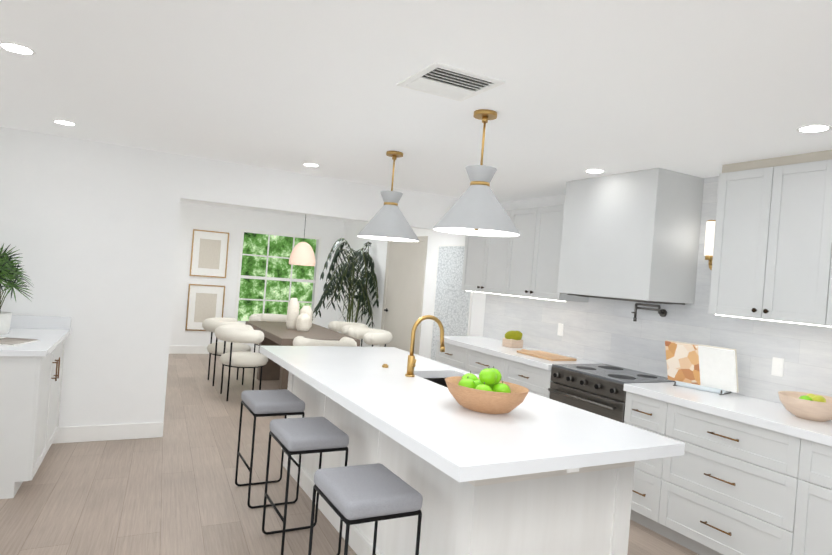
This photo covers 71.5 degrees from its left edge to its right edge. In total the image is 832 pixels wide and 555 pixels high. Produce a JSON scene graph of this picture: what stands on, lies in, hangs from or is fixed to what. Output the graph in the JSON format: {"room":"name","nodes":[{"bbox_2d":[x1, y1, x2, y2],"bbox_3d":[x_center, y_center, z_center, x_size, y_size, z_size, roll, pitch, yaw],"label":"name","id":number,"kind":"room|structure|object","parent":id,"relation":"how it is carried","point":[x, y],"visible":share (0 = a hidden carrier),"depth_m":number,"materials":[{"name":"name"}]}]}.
{"room":"dining room and kitchen","nodes":[
{"label":"dining room and kitchen","id":0,"kind":"room"},
{"bbox_2d":[0,127,458,426],"bbox_3d":[-1.297,0.222,5.494,4.690,2.440,0.120,4,0,-28],"label":"wall","id":1,"kind":"structure","parent":0,"point":[89,229],"depth_m":4.76,"materials":[{"name":"paint"}]},
{"bbox_2d":[52,422,163,443],"bbox_3d":[-2.798,1.266,4.656,1.400,0.130,0.015,4,0,-28],"label":"baseboard","id":2,"kind":"structure","parent":1,"relation":"attached to","point":[71,434],"depth_m":4.79,"materials":[{"name":"paint"}]},
{"bbox_2d":[169,202,344,345],"bbox_3d":[-3.219,0.057,9.715,4.070,2.440,0.120,4,0,-28],"label":"wall","id":3,"kind":"structure","parent":0,"point":[232,222],"depth_m":9.69,"materials":[{"name":"paint"}]},
{"bbox_2d":[185,284,224,330],"bbox_3d":[-3.466,0.500,9.519,0.570,0.760,0.023,4,0,-28],"label":"framed art","id":4,"kind":"object","parent":3,"relation":"attached to","point":[204,302],"depth_m":9.49,"materials":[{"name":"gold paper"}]},
{"bbox_2d":[189,229,228,277],"bbox_3d":[-3.397,-0.387,9.516,0.570,0.760,0.023,4,0,-28],"label":"framed art","id":5,"kind":"object","parent":3,"relation":"attached to","point":[209,253],"depth_m":9.51,"materials":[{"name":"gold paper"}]},
{"bbox_2d":[169,346,258,353],"bbox_3d":[-3.206,1.217,9.697,3.910,0.130,0.015,4,0,-28],"label":"baseboard","id":6,"kind":"structure","parent":3,"relation":"attached to","point":[172,349],"depth_m":9.44,"materials":[{"name":"paint"}]},
{"bbox_2d":[234,229,321,324],"bbox_3d":[-2.397,0.030,10.105,1.460,1.620,0.110,4,0,-28],"label":"window","id":7,"kind":"structure","parent":3,"relation":"in","point":[265,278],"depth_m":10.03,"materials":[{"name":"paint"}]},
{"bbox_2d":[0,354,698,554],"bbox_3d":[-0.599,1.545,4.021,4.930,0.080,12.740,4,0,-28],"label":"floor","id":8,"kind":"structure","parent":0,"point":[175,489],"depth_m":3.79,"materials":[{"name":"brown wood"}]},
{"bbox_2d":[0,339,64,498],"bbox_3d":[-2.860,0.888,3.969,0.661,0.880,1.088,4,0,-24],"label":"base cabinet","id":9,"kind":"object","parent":8,"relation":"on","point":[30,394],"visible":0.79,"depth_m":3.58,"materials":[{"name":"paint"}]},
{"bbox_2d":[0,315,70,356],"bbox_3d":[-2.815,0.380,3.953,0.658,0.140,1.118,4,0,-24],"label":"countertop","id":10,"kind":"structure","parent":9,"relation":"on","point":[50,333],"depth_m":4.24,"materials":[{"name":"stone"}]},
{"bbox_2d":[0,244,32,334],"bbox_3d":[-2.959,0.074,4.084,0.440,0.646,0.437,4,0,-28],"label":"palm","id":11,"kind":"object","parent":10,"relation":"on","point":[10,272],"visible":1,"depth_m":4.09,"materials":[{"name":"plant"}]},
{"bbox_2d":[0,337,38,345],"bbox_3d":[-2.759,0.410,3.773,0.420,0.009,0.280,4,0,-4],"label":"magazine","id":12,"kind":"object","parent":10,"relation":"on","point":[7,341],"visible":1,"depth_m":3.79,"materials":[{"name":"paper"}]},
{"bbox_2d":[202,317,250,385],"bbox_3d":[-2.437,0.944,7.403,0.622,0.810,0.699,4,0,-28],"label":"chair","id":13,"kind":"object","parent":8,"relation":"on","point":[211,325],"visible":0.69,"depth_m":7.22,"materials":[{"name":"fabric"}]},
{"bbox_2d":[214,324,267,400],"bbox_3d":[-2.031,0.978,6.691,0.622,0.810,0.699,4,0,-28],"label":"chair","id":14,"kind":"object","parent":8,"relation":"on","point":[237,333],"visible":1,"depth_m":6.47,"materials":[{"name":"fabric"}]},
{"bbox_2d":[249,313,286,351],"bbox_3d":[-2.153,0.962,8.579,0.699,0.810,0.622,4,0,-28],"label":"chair","id":15,"kind":"object","parent":8,"relation":"on","point":[269,317],"visible":0.31,"depth_m":8.70,"materials":[{"name":"fabric"}]},
{"bbox_2d":[235,389,304,508],"bbox_3d":[-0.995,1.136,3.914,0.340,0.675,0.420,4,0,-28],"label":"stool","id":16,"kind":"object","parent":8,"relation":"on","point":[263,403],"visible":1,"depth_m":3.80,"materials":[{"name":"fabric"}]},
{"bbox_2d":[245,321,359,389],"bbox_3d":[-1.540,1.044,7.436,0.950,0.750,1.850,4,0,-28],"label":"dining table","id":17,"kind":"object","parent":8,"relation":"on","point":[278,334],"visible":0.38,"depth_m":7.24,"materials":[{"name":"brown wood"}]},
{"bbox_2d":[286,298,302,328],"bbox_3d":[-1.585,0.463,7.453,0.158,0.400,0.158,4,0,-31],"label":"vase","id":18,"kind":"object","parent":17,"relation":"on","point":[293,305],"depth_m":7.39,"materials":[{"name":"white ceramic"}]},
{"bbox_2d":[292,312,312,331],"bbox_3d":[-1.427,0.566,7.316,0.172,0.220,0.172,5,0,23],"label":"vase","id":19,"kind":"object","parent":17,"relation":"on","point":[302,321],"depth_m":7.27,"materials":[{"name":"white ceramic"}]},
{"bbox_2d":[302,306,312,312],"bbox_3d":[-1.451,0.523,7.619,0.172,0.300,0.172,5,0,23],"label":"vase","id":20,"kind":"object","parent":17,"relation":"on","point":[308,309],"depth_m":7.56,"materials":[{"name":"white ceramic"}]},
{"bbox_2d":[262,417,348,554],"bbox_3d":[-0.625,1.167,3.228,0.340,0.675,0.420,4,0,-28],"label":"stool","id":21,"kind":"object","parent":8,"relation":"on","point":[296,436],"visible":0.94,"depth_m":3.12,"materials":[{"name":"fabric"}]},
{"bbox_2d":[293,336,356,346],"bbox_3d":[-1.002,1.059,6.295,0.699,0.810,0.622,4,0,-28],"label":"chair","id":22,"kind":"object","parent":8,"relation":"on","point":[303,341],"visible":0.23,"depth_m":6.07,"materials":[{"name":"fabric"}]},
{"bbox_2d":[312,238,378,346],"bbox_3d":[-1.194,0.406,9.116,0.884,2.063,1.334,4,0,-28],"label":"palm","id":23,"kind":"object","parent":8,"relation":"on","point":[349,273],"visible":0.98,"depth_m":9.04,"materials":[{"name":"plant"}]},
{"bbox_2d":[328,321,368,346],"bbox_3d":[-1.000,1.053,8.182,0.622,0.810,0.699,4,0,-28],"label":"chair","id":24,"kind":"object","parent":8,"relation":"on","point":[343,327],"visible":0.25,"depth_m":8.30,"materials":[{"name":"fabric"}]},
{"bbox_2d":[308,463,422,554],"bbox_3d":[-0.235,1.200,2.462,0.340,0.675,0.420,4,0,-28],"label":"stool","id":25,"kind":"object","parent":8,"relation":"on","point":[359,494],"visible":1,"depth_m":2.35,"materials":[{"name":"fabric"}]},
{"bbox_2d":[347,327,392,346],"bbox_3d":[-0.638,1.083,7.469,0.622,0.810,0.699,4,0,-28],"label":"chair","id":26,"kind":"object","parent":8,"relation":"on","point":[371,336],"visible":0.52,"depth_m":7.32,"materials":[{"name":"fabric"}]},
{"bbox_2d":[281,372,568,554],"bbox_3d":[-0.219,1.095,3.506,0.450,0.880,2.614,4,0,-28],"label":"base cabinet","id":27,"kind":"object","parent":8,"relation":"on","point":[524,514],"depth_m":2.51,"materials":[{"name":"paint"}]},
{"bbox_2d":[259,346,684,481],"bbox_3d":[-0.024,0.644,3.466,1.150,0.050,2.850,4,0,-28],"label":"countertop","id":28,"kind":"structure","parent":27,"relation":"on","point":[439,427],"depth_m":2.61,"materials":[{"name":"stone"}]},
{"bbox_2d":[405,315,444,376],"bbox_3d":[0.081,0.432,3.638,0.270,0.388,0.109,4,0,-28],"label":"faucet","id":29,"kind":"object","parent":28,"relation":"on","point":[411,362],"visible":1,"depth_m":3.60,"materials":[{"name":"gold metal"}]},
{"bbox_2d":[424,378,447,387],"bbox_3d":[0.231,0.794,3.615,0.404,0.212,0.644,4,0,-28],"label":"island sink","id":30,"kind":"object","parent":28,"relation":"in","point":[441,381],"depth_m":3.92,"materials":[{"name":"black metal"}]},
{"bbox_2d":[445,376,528,413],"bbox_3d":[0.339,0.586,2.834,0.351,0.125,0.419,4,0,-28],"label":"apple bowl","id":31,"kind":"object","parent":28,"relation":"on","point":[483,401],"visible":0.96,"depth_m":2.71,"materials":[{"name":"brown wood"}]},
{"bbox_2d":[458,366,510,392],"bbox_3d":[0.332,0.510,2.864,0.245,0.156,0.285,4,0,-28],"label":"apples","id":32,"kind":"object","parent":31,"relation":"in","point":[489,379],"visible":0.79,"depth_m":2.81,"materials":[{"name":"green food"}]},
{"bbox_2d":[435,341,466,369],"bbox_3d":[0.585,1.148,6.147,0.641,0.880,0.590,4,0,-28],"label":"base cabinet","id":33,"kind":"object","parent":8,"relation":"on","point":[453,355],"visible":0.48,"depth_m":5.97,"materials":[{"name":"paint"}]},
{"bbox_2d":[465,349,504,380],"bbox_3d":[0.871,1.172,5.614,0.641,0.880,0.620,4,0,-28],"label":"base cabinet","id":34,"kind":"object","parent":8,"relation":"on","point":[477,362],"visible":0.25,"depth_m":5.52,"materials":[{"name":"paint"}]},
{"bbox_2d":[503,359,552,397],"bbox_3d":[1.164,1.197,5.071,0.641,0.880,0.615,4,0,-28],"label":"base cabinet","id":35,"kind":"object","parent":8,"relation":"on","point":[535,380],"visible":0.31,"depth_m":4.90,"materials":[{"name":"paint"}]},
{"bbox_2d":[561,461,632,554],"bbox_3d":[0.767,1.175,2.589,0.420,0.880,0.060,4,0,-28],"label":"base cabinet","id":36,"kind":"object","parent":8,"relation":"on","point":[581,511],"depth_m":2.60,"materials":[{"name":"paint"}]},
{"bbox_2d":[548,364,673,422],"bbox_3d":[1.472,1.196,4.456,0.663,0.934,0.754,4,0,-28],"label":"range","id":37,"kind":"object","parent":8,"relation":"on","point":[596,388],"visible":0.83,"depth_m":4.32,"materials":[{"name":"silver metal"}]},
{"bbox_2d":[625,461,634,554],"bbox_3d":[0.366,1.139,3.823,0.044,0.880,2.614,4,0,-28],"label":"base cabinet","id":38,"kind":"object","parent":8,"relation":"on","point":[627,526],"depth_m":2.68,"materials":[{"name":"paint"}]},
{"bbox_2d":[624,392,667,536],"bbox_3d":[1.749,1.246,3.985,0.641,0.880,0.335,4,0,-28],"label":"base cabinet","id":39,"kind":"object","parent":8,"relation":"on","point":[646,413],"visible":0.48,"depth_m":3.81,"materials":[{"name":"paint"}]},
{"bbox_2d":[658,403,800,554],"bbox_3d":[2.019,1.269,3.483,0.641,0.880,0.805,4,0,-28],"label":"base cabinet","id":40,"kind":"object","parent":8,"relation":"on","point":[728,486],"visible":0.85,"depth_m":3.31,"materials":[{"name":"paint"}]},
{"bbox_2d":[435,335,831,446],"bbox_3d":[1.520,0.760,4.478,0.638,0.050,4.378,4,0,-28],"label":"countertop","id":41,"kind":"structure","parent":40,"relation":"on","point":[768,415],"depth_m":3.62,"materials":[{"name":"stone"}]},
{"bbox_2d":[502,331,522,347],"bbox_3d":[0.956,0.604,5.691,0.170,0.166,0.170,4,0,-28],"label":"moss bowl","id":42,"kind":"object","parent":41,"relation":"on","point":[512,339],"visible":1,"depth_m":5.63,"materials":[{"name":"stone"}]},
{"bbox_2d":[517,349,576,360],"bbox_3d":[1.136,0.693,5.178,0.280,0.020,0.560,4,0,-28],"label":"cutting board","id":43,"kind":"object","parent":41,"relation":"on","point":[545,355],"visible":1,"depth_m":5.08,"materials":[{"name":"brown wood"}]},
{"bbox_2d":[665,340,738,394],"bbox_3d":[1.974,0.615,3.978,0.201,0.313,0.470,4,0,-40],"label":"cookbook stand","id":44,"kind":"object","parent":41,"relation":"on","point":[713,369],"visible":1,"depth_m":3.92,"materials":[{"name":"paper"}]},
{"bbox_2d":[778,391,831,421],"bbox_3d":[2.231,0.734,3.257,0.330,0.120,0.330,4,0,-28],"label":"wooden bowl","id":45,"kind":"object","parent":41,"relation":"on","point":[793,403],"visible":0.96,"depth_m":3.17,"materials":[{"name":"beige wood"}]},
{"bbox_2d":[799,394,825,402],"bbox_3d":[2.212,0.695,3.235,0.174,0.078,0.116,4,0,-28],"label":"fruit","id":46,"kind":"object","parent":45,"relation":"in","point":[813,397],"visible":0.4,"depth_m":3.21,"materials":[{"name":"food"}]},
{"bbox_2d":[792,439,831,554],"bbox_3d":[2.365,1.298,2.841,0.641,0.880,0.655,4,0,-28],"label":"base cabinet","id":47,"kind":"object","parent":8,"relation":"on","point":[813,526],"visible":0.83,"depth_m":2.92,"materials":[{"name":"paint"}]},
{"bbox_2d":[0,0,831,221],"bbox_3d":[-0.404,-0.968,4.012,4.930,0.080,12.740,4,0,-28],"label":"ceiling","id":48,"kind":"structure","parent":0,"point":[704,88],"depth_m":2.66,"materials":[{"name":"paint"}]},
{"bbox_2d":[0,42,35,54],"bbox_3d":[-1.790,-1.027,2.592,0.143,0.005,0.143,5,0,23],"label":"recessed light","id":49,"kind":"object","parent":48,"relation":"in","point":[25,50],"depth_m":2.59,"materials":[{"name":"paint"}]},
{"bbox_2d":[53,120,75,125],"bbox_3d":[-2.460,-1.084,4.047,0.143,0.005,0.143,4,0,-37],"label":"recessed light","id":50,"kind":"object","parent":48,"relation":"in","point":[63,122],"depth_m":4.04,"materials":[{"name":"paint"}]},
{"bbox_2d":[289,217,314,265],"bbox_3d":[-1.431,-0.586,7.421,0.337,0.864,0.337,4,0,-28],"label":"pendant light","id":51,"kind":"object","parent":48,"relation":"hanging from","point":[302,253],"visible":0.98,"depth_m":7.30,"materials":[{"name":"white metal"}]},
{"bbox_2d":[303,163,318,166],"bbox_3d":[-0.901,-0.966,4.961,0.143,0.005,0.143,4,0,-37],"label":"recessed light","id":52,"kind":"object","parent":48,"relation":"in","point":[306,164],"depth_m":4.95,"materials":[{"name":"paint"}]},
{"bbox_2d":[357,151,418,241],"bbox_3d":[-0.178,-0.595,4.207,0.456,0.630,0.456,4,0,-28],"label":"pendant light","id":53,"kind":"object","parent":48,"relation":"hanging from","point":[388,221],"visible":1,"depth_m":4.12,"materials":[{"name":"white metal"}]},
{"bbox_2d":[396,62,504,101],"bbox_3d":[0.150,-0.872,2.610,0.360,0.015,0.360,4,0,-28],"label":"ceiling vent","id":54,"kind":"object","parent":48,"relation":"in","point":[446,81],"visible":1,"depth_m":2.59,"materials":[{"name":"metal"}]},
{"bbox_2d":[433,109,519,236],"bbox_3d":[0.340,-0.550,3.034,0.456,0.630,0.456,4,0,-28],"label":"pendant light","id":55,"kind":"object","parent":48,"relation":"hanging from","point":[476,209],"visible":1,"depth_m":2.95,"materials":[{"name":"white metal"}]},
{"bbox_2d":[585,169,604,172],"bbox_3d":[1.328,-0.791,4.294,0.143,0.005,0.143,4,0,-34],"label":"recessed light","id":56,"kind":"object","parent":48,"relation":"in","point":[588,170],"depth_m":4.28,"materials":[{"name":"paint"}]},
{"bbox_2d":[797,124,831,132],"bbox_3d":[1.967,-0.736,2.856,0.143,0.005,0.143,4,0,-37],"label":"recessed light","id":57,"kind":"object","parent":48,"relation":"in","point":[814,128],"depth_m":2.85,"materials":[{"name":"paint"}]},
{"bbox_2d":[336,195,831,358],"bbox_3d":[1.608,0.449,5.160,0.120,2.440,12.740,4,0,-28],"label":"wall","id":58,"kind":"structure","parent":0,"point":[377,248],"depth_m":7.78,"materials":[{"name":"paint"}]},
{"bbox_2d":[379,236,427,354],"bbox_3d":[-0.234,0.462,8.363,0.062,2.105,1.230,4,0,-28],"label":"room door","id":59,"kind":"structure","parent":58,"relation":"in","point":[403,294],"depth_m":8.32,"materials":[{"name":"paint"}]},
{"bbox_2d":[429,244,472,359],"bbox_3d":[0.424,0.580,7.177,0.018,1.980,0.860,4,0,-28],"label":"door","id":60,"kind":"structure","parent":58,"relation":"in","point":[452,306],"depth_m":7.21,"materials":[{"name":"paint"}]},
{"bbox_2d":[461,210,508,294],"bbox_3d":[0.870,-0.254,6.124,0.348,0.840,0.784,4,0,-28],"label":"upper cabinet","id":61,"kind":"object","parent":58,"relation":"attached to","point":[484,256],"depth_m":6.03,"materials":[{"name":"paint"}]},
{"bbox_2d":[501,205,588,301],"bbox_3d":[1.241,-0.223,5.434,0.348,0.840,0.784,4,0,-28],"label":"upper cabinet","id":62,"kind":"object","parent":58,"relation":"attached to","point":[526,263],"depth_m":5.32,"materials":[{"name":"paint"}]},
{"bbox_2d":[557,168,703,304],"bbox_3d":[1.649,-0.294,4.535,0.498,0.944,0.920,4,0,-28],"label":"range hood","id":63,"kind":"object","parent":58,"relation":"attached to","point":[634,236],"visible":1,"depth_m":4.21,"materials":[{"name":"paint"}]},
{"bbox_2d":[483,176,831,403],"bbox_3d":[1.853,0.004,4.623,0.017,1.507,4.378,4,0,-28],"label":"backsplash","id":64,"kind":"structure","parent":58,"relation":"attached to","point":[774,359],"depth_m":4.36,"materials":[{"name":"tile"}]},
{"bbox_2d":[631,303,666,321],"bbox_3d":[1.827,0.283,4.531,0.069,0.149,0.268,4,0,-37],"label":"pot filler","id":65,"kind":"object","parent":64,"relation":"attached to","point":[662,312],"visible":1,"depth_m":4.51,"materials":[{"name":"black metal"}]},
{"bbox_2d":[704,220,715,269],"bbox_3d":[2.095,-0.224,4.085,0.112,0.355,0.090,4,0,-28],"label":"sconce","id":66,"kind":"object","parent":64,"relation":"attached to","point":[709,239],"visible":0.58,"depth_m":4.05,"materials":[{"name":"white glass"}]},
{"bbox_2d":[708,150,831,325],"bbox_3d":[2.263,-0.226,3.550,0.348,0.978,0.700,4,0,-28],"label":"upper cabinet","id":67,"kind":"object","parent":58,"relation":"attached to","point":[772,255],"depth_m":3.44,"materials":[{"name":"paint"}]},
{"bbox_2d":[820,210,831,326],"bbox_3d":[2.595,-0.198,2.934,0.348,0.978,0.700,4,0,-28],"label":"upper cabinet","id":68,"kind":"object","parent":58,"relation":"attached to","point":[826,314],"depth_m":3.17,"materials":[{"name":"paint"}]},
{"label":"outside","id":69,"kind":"structure","parent":0,"visible":0},
{"bbox_2d":[237,232,315,320],"bbox_3d":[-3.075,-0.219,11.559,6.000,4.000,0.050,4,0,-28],"label":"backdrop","id":70,"kind":"structure","parent":69,"point":[257,244],"depth_m":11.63,"materials":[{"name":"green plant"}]}
]}

